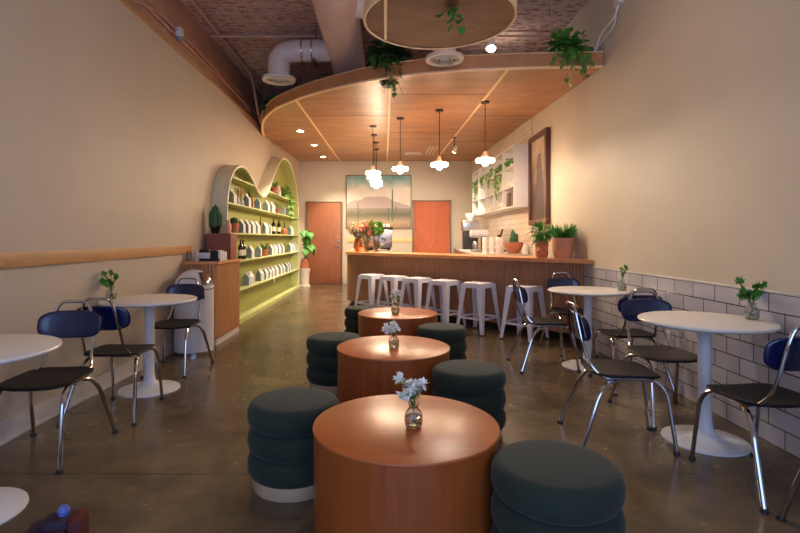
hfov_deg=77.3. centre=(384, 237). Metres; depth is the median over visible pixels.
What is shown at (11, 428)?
baseboard
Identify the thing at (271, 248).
carton
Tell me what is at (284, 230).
vase
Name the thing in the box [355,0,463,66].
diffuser
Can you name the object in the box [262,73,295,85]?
diffuser
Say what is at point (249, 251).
carton
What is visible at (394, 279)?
bar stool
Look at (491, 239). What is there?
cup
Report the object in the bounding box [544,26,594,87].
trailing plant
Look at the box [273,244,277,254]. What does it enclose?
carton
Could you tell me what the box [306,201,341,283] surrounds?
door
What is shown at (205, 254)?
caddy
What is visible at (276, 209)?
potted plant
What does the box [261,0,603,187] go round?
ceiling canopy
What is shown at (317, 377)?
cushion
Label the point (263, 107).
trailing plant
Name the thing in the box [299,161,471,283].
wall
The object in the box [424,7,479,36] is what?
trailing plant
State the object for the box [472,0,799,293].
wall
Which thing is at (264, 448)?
cushion
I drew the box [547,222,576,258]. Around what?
potted plant
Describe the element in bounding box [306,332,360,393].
ottoman
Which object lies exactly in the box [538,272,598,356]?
chair
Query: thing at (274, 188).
potted plant
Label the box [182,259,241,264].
countertop
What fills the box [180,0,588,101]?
ceiling
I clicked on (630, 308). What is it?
chair
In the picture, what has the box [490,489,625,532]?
cushion
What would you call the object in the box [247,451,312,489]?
cushion
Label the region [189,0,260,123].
pipe
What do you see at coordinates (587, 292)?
cafe table
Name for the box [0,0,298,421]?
wall
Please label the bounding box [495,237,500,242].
cup
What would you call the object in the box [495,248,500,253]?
cup
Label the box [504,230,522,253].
potted cactus
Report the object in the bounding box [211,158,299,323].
shelf unit
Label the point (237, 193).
flower vase
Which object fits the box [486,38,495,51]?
spotlight
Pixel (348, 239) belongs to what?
trim
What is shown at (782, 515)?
chair
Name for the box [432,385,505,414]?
cushion
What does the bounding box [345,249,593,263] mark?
countertop
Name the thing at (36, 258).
trim
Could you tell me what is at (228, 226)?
ceramic bottle
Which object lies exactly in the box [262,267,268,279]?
carton
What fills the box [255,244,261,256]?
carton
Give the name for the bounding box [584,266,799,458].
tile wainscot
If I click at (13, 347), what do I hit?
cafe table
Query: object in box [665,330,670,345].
wall outlet
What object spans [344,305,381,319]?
cushion
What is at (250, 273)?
carton
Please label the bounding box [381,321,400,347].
bud vase
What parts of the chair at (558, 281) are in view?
leg, leg, backrest, frame, seat, leg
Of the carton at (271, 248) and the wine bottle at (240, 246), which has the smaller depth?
the wine bottle at (240, 246)
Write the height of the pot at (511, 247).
0.190 m
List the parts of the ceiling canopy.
pendant lamp, lamp shade, pendant lamp, lamp shade, pendant lamp, pendant lamp, pendant lamp, lamp shade, cord, hanger rod, plywood panel, ceiling canopy, edge trim, pendant lamp, lamp shade, cord, spotlight, lamp shade, cord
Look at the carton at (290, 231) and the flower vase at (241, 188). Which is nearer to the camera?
the flower vase at (241, 188)
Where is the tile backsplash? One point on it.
(516, 220)
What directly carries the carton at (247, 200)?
on the shelf unit at (255, 298)
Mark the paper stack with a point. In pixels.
(219, 251)
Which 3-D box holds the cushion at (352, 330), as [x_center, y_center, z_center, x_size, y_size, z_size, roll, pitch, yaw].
[-0.250,1.128,5.950,0.468,0.124,0.468,0,0,0]
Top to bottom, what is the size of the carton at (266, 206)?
0.218 m
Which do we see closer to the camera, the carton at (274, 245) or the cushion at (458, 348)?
the cushion at (458, 348)
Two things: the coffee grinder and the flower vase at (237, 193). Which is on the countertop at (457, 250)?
the coffee grinder
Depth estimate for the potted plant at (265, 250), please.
9.15 m
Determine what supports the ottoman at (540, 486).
on the floor
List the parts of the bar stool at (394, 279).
leg, seat, leg, leg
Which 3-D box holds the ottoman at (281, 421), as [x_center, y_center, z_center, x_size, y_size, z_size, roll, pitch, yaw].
[-0.465,1.032,2.565,0.467,0.436,0.467,0,0,-3]
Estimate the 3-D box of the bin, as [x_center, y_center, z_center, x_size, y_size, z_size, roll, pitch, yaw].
[-2.090,0.797,5.475,0.424,0.905,0.424,0,0,0]
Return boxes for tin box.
[506,192,510,199]
[506,200,510,206]
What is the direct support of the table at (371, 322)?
on the floor
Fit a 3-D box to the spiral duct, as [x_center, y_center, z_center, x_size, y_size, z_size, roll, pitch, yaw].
[-0.946,-2.404,5.950,1.328,0.692,15.000,0,0,0]
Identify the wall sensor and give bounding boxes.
[175,27,183,41]
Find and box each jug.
[522,244,528,253]
[535,247,547,257]
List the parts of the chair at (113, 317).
leg, backrest, frame, leg, seat, leg, leg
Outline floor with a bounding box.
[0,284,799,532]
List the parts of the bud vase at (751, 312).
stem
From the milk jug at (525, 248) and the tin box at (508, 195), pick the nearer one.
the milk jug at (525, 248)
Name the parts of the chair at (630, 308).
leg, leg, backrest, frame, seat, leg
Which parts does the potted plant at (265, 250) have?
pot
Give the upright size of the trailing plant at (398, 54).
0.713 m
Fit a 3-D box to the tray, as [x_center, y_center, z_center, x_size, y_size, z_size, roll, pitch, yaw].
[-2.100,0.260,6.050,0.260,0.030,0.200,0,0,0]
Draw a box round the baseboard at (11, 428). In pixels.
[0,339,173,445]
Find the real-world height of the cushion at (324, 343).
0.132 m
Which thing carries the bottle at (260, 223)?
on the shelf unit at (255, 298)
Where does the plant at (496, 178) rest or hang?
on the wall shelf at (518, 173)
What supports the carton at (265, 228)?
on the shelf unit at (255, 298)
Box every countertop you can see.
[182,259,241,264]
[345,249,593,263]
[454,248,530,255]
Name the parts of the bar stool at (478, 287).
leg, leg, seat, leg, leg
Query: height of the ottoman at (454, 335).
0.436 m
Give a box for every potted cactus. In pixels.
[209,205,221,232]
[230,217,238,232]
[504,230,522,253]
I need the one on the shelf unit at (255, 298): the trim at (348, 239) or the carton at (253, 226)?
the carton at (253, 226)
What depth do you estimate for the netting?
6.33 m
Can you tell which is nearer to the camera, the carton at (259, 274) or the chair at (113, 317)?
the chair at (113, 317)
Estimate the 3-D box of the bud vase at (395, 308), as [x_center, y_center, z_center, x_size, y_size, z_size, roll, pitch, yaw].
[0.107,0.645,5.131,0.140,0.260,0.111,0,0,-20]
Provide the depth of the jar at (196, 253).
5.90 m
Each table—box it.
[0,334,61,524]
[98,294,196,397]
[313,394,499,532]
[337,335,449,402]
[358,307,436,336]
[548,286,629,371]
[637,311,780,456]
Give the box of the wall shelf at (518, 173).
[472,144,527,216]
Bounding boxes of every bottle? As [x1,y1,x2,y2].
[225,220,231,232]
[238,240,242,259]
[242,240,245,258]
[259,217,261,233]
[272,219,275,233]
[277,220,280,233]
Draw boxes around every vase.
[98,269,118,299]
[234,187,240,203]
[239,187,243,204]
[281,222,286,233]
[349,220,365,251]
[358,220,373,251]
[369,220,384,251]
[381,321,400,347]
[390,289,401,313]
[392,371,429,428]
[617,265,627,290]
[734,277,766,319]
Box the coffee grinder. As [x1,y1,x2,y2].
[461,213,478,249]
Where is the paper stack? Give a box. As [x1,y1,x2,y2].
[217,250,221,260]
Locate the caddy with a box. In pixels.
[199,249,219,260]
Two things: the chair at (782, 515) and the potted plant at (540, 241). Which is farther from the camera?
the potted plant at (540, 241)
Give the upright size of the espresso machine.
0.535 m
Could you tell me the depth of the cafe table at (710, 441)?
3.05 m
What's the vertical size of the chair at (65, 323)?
0.854 m
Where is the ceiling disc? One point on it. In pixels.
(401, 23)
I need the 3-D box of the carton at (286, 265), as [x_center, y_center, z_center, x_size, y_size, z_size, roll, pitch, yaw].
[-2.215,0.651,11.186,0.110,0.218,0.102,0,0,2]
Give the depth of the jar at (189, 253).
5.83 m
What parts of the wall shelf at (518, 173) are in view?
shelf, shelf, shelf, shelf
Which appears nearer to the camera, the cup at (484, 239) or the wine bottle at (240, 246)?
the wine bottle at (240, 246)
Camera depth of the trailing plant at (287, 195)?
11.17 m
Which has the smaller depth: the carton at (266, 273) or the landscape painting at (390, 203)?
the carton at (266, 273)
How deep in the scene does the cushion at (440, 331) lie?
4.51 m
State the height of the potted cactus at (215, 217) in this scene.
0.370 m
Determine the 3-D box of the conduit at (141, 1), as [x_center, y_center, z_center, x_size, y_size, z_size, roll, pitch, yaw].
[-2.340,-2.270,3.850,0.026,0.026,10.900,0,0,0]
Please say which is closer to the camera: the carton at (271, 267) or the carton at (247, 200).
the carton at (247, 200)
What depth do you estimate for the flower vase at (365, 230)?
9.05 m
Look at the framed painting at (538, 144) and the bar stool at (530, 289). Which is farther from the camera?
the framed painting at (538, 144)
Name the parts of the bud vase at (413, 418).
stem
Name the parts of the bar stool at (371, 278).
leg, leg, seat, leg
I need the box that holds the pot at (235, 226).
[230,223,238,232]
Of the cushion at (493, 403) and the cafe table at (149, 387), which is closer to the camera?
the cushion at (493, 403)
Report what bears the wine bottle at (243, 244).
on the shelf unit at (255, 298)
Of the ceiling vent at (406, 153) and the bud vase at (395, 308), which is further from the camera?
the ceiling vent at (406, 153)
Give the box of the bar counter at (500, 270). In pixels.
[345,249,593,342]
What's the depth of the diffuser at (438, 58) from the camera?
5.25 m
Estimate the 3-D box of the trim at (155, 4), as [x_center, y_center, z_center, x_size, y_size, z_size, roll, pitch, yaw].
[-2.357,-2.405,3.700,0.025,0.110,10.600,0,0,0]
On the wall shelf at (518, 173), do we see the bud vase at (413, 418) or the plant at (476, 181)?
the plant at (476, 181)
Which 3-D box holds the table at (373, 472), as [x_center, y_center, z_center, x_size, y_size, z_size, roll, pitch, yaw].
[0.090,1.028,2.180,0.804,0.445,0.804,0,0,0]
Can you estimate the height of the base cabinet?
0.975 m
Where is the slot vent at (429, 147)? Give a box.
[425,147,437,154]
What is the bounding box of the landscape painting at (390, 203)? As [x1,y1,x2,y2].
[346,175,411,228]
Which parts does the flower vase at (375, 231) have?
stem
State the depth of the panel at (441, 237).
13.55 m
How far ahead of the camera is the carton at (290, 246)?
11.62 m
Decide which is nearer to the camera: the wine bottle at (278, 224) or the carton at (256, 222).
the carton at (256, 222)
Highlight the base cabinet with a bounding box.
[182,259,241,345]
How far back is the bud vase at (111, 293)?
4.09 m
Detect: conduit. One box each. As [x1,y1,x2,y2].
[138,0,257,114]
[594,0,623,50]
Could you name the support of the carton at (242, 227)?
on the shelf unit at (255, 298)
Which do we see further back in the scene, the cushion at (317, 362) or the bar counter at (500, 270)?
the bar counter at (500, 270)
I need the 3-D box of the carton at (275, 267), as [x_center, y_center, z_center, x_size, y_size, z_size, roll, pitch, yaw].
[-2.215,0.651,10.095,0.110,0.218,0.102,0,0,20]
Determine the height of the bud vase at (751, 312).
0.264 m
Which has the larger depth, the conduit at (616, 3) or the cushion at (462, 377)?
the conduit at (616, 3)
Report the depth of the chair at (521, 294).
4.78 m
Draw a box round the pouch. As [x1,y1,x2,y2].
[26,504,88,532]
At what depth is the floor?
3.03 m
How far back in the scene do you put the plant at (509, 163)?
8.36 m
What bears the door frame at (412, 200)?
in the wall at (318, 180)
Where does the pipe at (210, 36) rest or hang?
attached to the ceiling
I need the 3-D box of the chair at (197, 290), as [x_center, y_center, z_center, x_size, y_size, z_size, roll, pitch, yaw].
[-1.980,0.823,4.750,0.532,0.854,0.588,0,0,0]
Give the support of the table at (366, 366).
on the floor
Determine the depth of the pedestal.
12.74 m
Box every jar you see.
[187,251,191,261]
[194,251,198,260]
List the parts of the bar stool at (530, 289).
leg, leg, seat, leg, leg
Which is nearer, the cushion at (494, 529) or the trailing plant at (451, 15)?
the cushion at (494, 529)
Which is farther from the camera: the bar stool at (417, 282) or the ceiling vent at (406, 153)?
the ceiling vent at (406, 153)
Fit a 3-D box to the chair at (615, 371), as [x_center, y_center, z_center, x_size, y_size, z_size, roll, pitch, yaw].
[1.429,0.823,3.100,0.588,0.854,0.532,0,0,6]
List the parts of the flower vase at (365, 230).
stem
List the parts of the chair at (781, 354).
leg, seat, leg, leg, frame, backrest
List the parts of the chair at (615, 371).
leg, backrest, frame, leg, seat, leg, leg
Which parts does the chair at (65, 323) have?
leg, seat, frame, backrest, leg, leg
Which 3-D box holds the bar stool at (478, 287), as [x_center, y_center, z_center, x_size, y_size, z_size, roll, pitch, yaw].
[1.245,0.920,6.660,0.436,0.660,0.436,0,0,-44]
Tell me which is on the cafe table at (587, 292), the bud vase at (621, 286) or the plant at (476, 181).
the bud vase at (621, 286)
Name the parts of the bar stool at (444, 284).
leg, leg, seat, leg, leg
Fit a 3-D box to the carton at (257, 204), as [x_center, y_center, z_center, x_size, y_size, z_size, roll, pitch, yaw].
[-2.215,-0.599,8.672,0.110,0.218,0.102,0,0,-4]
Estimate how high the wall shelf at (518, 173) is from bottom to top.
1.010 m
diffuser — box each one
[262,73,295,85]
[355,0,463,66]
[425,50,463,66]
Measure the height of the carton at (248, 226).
0.218 m
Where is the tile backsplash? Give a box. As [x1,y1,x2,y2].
[471,118,531,255]
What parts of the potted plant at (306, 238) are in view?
pot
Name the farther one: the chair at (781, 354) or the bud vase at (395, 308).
the bud vase at (395, 308)
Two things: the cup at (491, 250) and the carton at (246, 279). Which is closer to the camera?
the carton at (246, 279)
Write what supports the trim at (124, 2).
attached to the wall at (110, 137)
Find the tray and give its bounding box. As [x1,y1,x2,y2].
[199,258,219,260]
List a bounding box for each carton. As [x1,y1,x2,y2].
[228,189,236,203]
[238,219,245,232]
[242,272,250,285]
[243,194,250,206]
[244,220,250,232]
[246,245,253,257]
[248,271,254,284]
[249,220,255,232]
[254,197,260,208]
[255,221,259,233]
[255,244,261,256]
[256,268,263,280]
[262,222,268,233]
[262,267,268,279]
[263,200,269,210]
[267,244,274,254]
[267,267,271,277]
[269,202,274,212]
[270,266,274,276]
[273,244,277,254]
[273,265,278,275]
[276,243,281,253]
[277,264,282,274]
[280,205,284,214]
[280,243,284,253]
[284,262,288,271]
[287,225,293,234]
[287,243,292,251]
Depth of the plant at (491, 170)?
9.89 m
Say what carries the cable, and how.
attached to the wall at (110, 137)
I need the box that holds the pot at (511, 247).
[504,242,522,253]
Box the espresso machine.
[362,224,392,250]
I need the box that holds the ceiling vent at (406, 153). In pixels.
[405,152,421,154]
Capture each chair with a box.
[0,300,118,473]
[57,297,164,425]
[140,277,214,377]
[507,278,580,373]
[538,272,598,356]
[557,300,680,455]
[588,288,673,395]
[607,290,715,430]
[688,325,799,513]
[776,468,799,521]
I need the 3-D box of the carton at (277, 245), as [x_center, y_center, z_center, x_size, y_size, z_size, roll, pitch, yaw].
[-2.215,0.221,10.350,0.110,0.218,0.102,0,0,19]
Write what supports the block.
on the countertop
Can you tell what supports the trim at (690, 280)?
attached to the wall at (678, 156)
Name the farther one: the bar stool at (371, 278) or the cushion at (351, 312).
the bar stool at (371, 278)
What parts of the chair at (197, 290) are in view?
leg, leg, seat, frame, backrest, leg, leg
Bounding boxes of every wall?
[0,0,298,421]
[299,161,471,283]
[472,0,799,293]
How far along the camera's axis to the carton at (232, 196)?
7.18 m
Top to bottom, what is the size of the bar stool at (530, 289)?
0.660 m
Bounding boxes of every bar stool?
[355,274,389,305]
[376,275,412,307]
[399,277,437,321]
[425,279,465,326]
[456,281,500,335]
[500,284,548,343]
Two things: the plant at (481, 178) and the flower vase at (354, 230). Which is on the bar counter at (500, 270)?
the flower vase at (354, 230)
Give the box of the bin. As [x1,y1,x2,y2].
[173,270,214,356]
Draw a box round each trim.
[0,246,191,268]
[120,0,259,124]
[146,0,254,106]
[347,238,411,241]
[584,265,799,296]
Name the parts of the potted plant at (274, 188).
pot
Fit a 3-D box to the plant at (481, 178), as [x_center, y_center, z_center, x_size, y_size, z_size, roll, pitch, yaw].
[2.145,-1.217,10.662,0.278,0.338,0.421,0,0,0]
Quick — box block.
[206,233,236,258]
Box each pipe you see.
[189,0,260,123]
[209,35,558,37]
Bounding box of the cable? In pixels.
[133,0,250,111]
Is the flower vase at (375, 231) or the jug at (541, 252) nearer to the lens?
the jug at (541, 252)
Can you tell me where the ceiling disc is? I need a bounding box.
[363,0,516,49]
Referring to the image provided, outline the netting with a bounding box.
[189,0,321,51]
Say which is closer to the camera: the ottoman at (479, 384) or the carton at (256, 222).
the ottoman at (479, 384)
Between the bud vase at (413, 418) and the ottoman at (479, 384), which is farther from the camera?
the ottoman at (479, 384)
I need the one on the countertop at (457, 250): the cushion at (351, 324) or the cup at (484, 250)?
the cup at (484, 250)
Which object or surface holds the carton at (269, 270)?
on the shelf unit at (255, 298)
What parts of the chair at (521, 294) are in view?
leg, backrest, frame, leg, seat, leg, leg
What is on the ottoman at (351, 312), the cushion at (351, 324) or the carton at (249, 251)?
the cushion at (351, 324)
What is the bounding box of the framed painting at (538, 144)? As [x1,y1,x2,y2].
[528,127,549,224]
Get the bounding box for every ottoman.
[247,387,339,502]
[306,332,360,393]
[344,305,381,333]
[417,322,466,359]
[432,359,505,440]
[490,440,625,532]
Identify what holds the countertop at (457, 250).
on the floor
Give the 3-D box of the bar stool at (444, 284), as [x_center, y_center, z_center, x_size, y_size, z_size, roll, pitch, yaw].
[0.840,0.920,7.050,0.436,0.660,0.436,0,0,-44]
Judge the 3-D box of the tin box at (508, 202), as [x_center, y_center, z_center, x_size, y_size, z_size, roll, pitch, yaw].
[2.190,-0.583,8.536,0.200,0.125,0.150,0,0,0]
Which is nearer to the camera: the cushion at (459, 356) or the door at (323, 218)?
the cushion at (459, 356)
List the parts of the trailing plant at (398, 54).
stem, pot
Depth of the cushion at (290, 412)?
2.41 m
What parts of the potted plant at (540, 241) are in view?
pot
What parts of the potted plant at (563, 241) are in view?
pot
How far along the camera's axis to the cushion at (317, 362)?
4.00 m
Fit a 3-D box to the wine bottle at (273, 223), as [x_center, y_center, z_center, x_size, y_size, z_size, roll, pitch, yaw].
[-2.215,-0.226,9.942,0.082,0.302,0.082,0,0,0]
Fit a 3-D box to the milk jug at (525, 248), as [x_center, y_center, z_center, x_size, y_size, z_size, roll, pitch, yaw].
[2.280,0.180,8.120,0.100,0.160,0.100,0,0,0]
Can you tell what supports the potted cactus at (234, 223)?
on the shelf unit at (255, 298)
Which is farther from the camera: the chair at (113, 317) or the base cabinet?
the base cabinet
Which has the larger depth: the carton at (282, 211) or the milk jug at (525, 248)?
the carton at (282, 211)
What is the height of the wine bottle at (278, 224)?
0.302 m
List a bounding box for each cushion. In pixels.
[247,387,339,437]
[247,426,312,463]
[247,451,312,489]
[306,332,360,355]
[306,352,336,371]
[306,366,336,386]
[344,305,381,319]
[344,318,357,330]
[344,328,357,333]
[417,322,466,342]
[432,359,505,395]
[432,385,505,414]
[446,340,466,356]
[450,353,466,359]
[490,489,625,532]
[491,408,505,430]
[491,521,499,532]
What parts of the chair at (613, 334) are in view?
leg, leg, seat, leg, frame, backrest, leg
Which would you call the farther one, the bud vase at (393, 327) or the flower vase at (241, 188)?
the flower vase at (241, 188)
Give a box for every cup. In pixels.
[482,237,487,242]
[482,248,487,253]
[489,237,494,242]
[489,248,494,253]
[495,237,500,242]
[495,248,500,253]
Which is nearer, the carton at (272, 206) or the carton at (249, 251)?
the carton at (249, 251)
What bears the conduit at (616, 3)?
attached to the wall at (678, 156)
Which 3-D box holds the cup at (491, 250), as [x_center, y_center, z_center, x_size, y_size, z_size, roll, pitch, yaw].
[1.770,0.214,8.300,0.096,0.092,0.096,0,0,0]
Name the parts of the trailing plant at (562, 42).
stem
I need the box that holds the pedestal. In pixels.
[299,268,309,286]
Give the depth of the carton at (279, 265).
10.42 m
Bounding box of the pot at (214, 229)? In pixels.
[210,226,220,232]
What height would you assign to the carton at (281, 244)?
0.218 m
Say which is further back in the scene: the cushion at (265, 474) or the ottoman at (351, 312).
the ottoman at (351, 312)
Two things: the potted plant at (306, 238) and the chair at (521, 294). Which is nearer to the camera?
the chair at (521, 294)
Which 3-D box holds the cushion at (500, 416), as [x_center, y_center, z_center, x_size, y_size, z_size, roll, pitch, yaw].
[0.532,1.128,3.190,0.468,0.124,0.468,0,0,0]
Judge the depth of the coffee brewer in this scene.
9.24 m
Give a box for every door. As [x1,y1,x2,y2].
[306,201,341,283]
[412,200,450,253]
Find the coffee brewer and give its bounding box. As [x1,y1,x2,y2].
[469,230,488,251]
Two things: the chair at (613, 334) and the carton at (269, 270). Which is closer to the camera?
the chair at (613, 334)
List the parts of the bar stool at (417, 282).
leg, seat, leg, leg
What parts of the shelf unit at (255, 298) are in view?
shelf, arch frame, panel, shelf, shelf, shelf, shelf, shelf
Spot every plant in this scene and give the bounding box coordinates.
[258,93,276,114]
[261,243,268,255]
[270,181,277,193]
[274,202,280,213]
[280,184,293,219]
[300,230,315,268]
[365,38,413,97]
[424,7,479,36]
[472,179,477,200]
[479,175,484,188]
[485,168,492,188]
[493,164,501,200]
[504,158,512,170]
[527,220,551,256]
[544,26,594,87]
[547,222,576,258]
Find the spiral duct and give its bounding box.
[262,0,364,85]
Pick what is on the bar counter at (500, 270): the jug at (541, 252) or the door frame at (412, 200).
the jug at (541, 252)
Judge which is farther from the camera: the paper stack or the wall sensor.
the paper stack
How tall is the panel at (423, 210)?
2.210 m
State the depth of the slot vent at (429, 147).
11.52 m

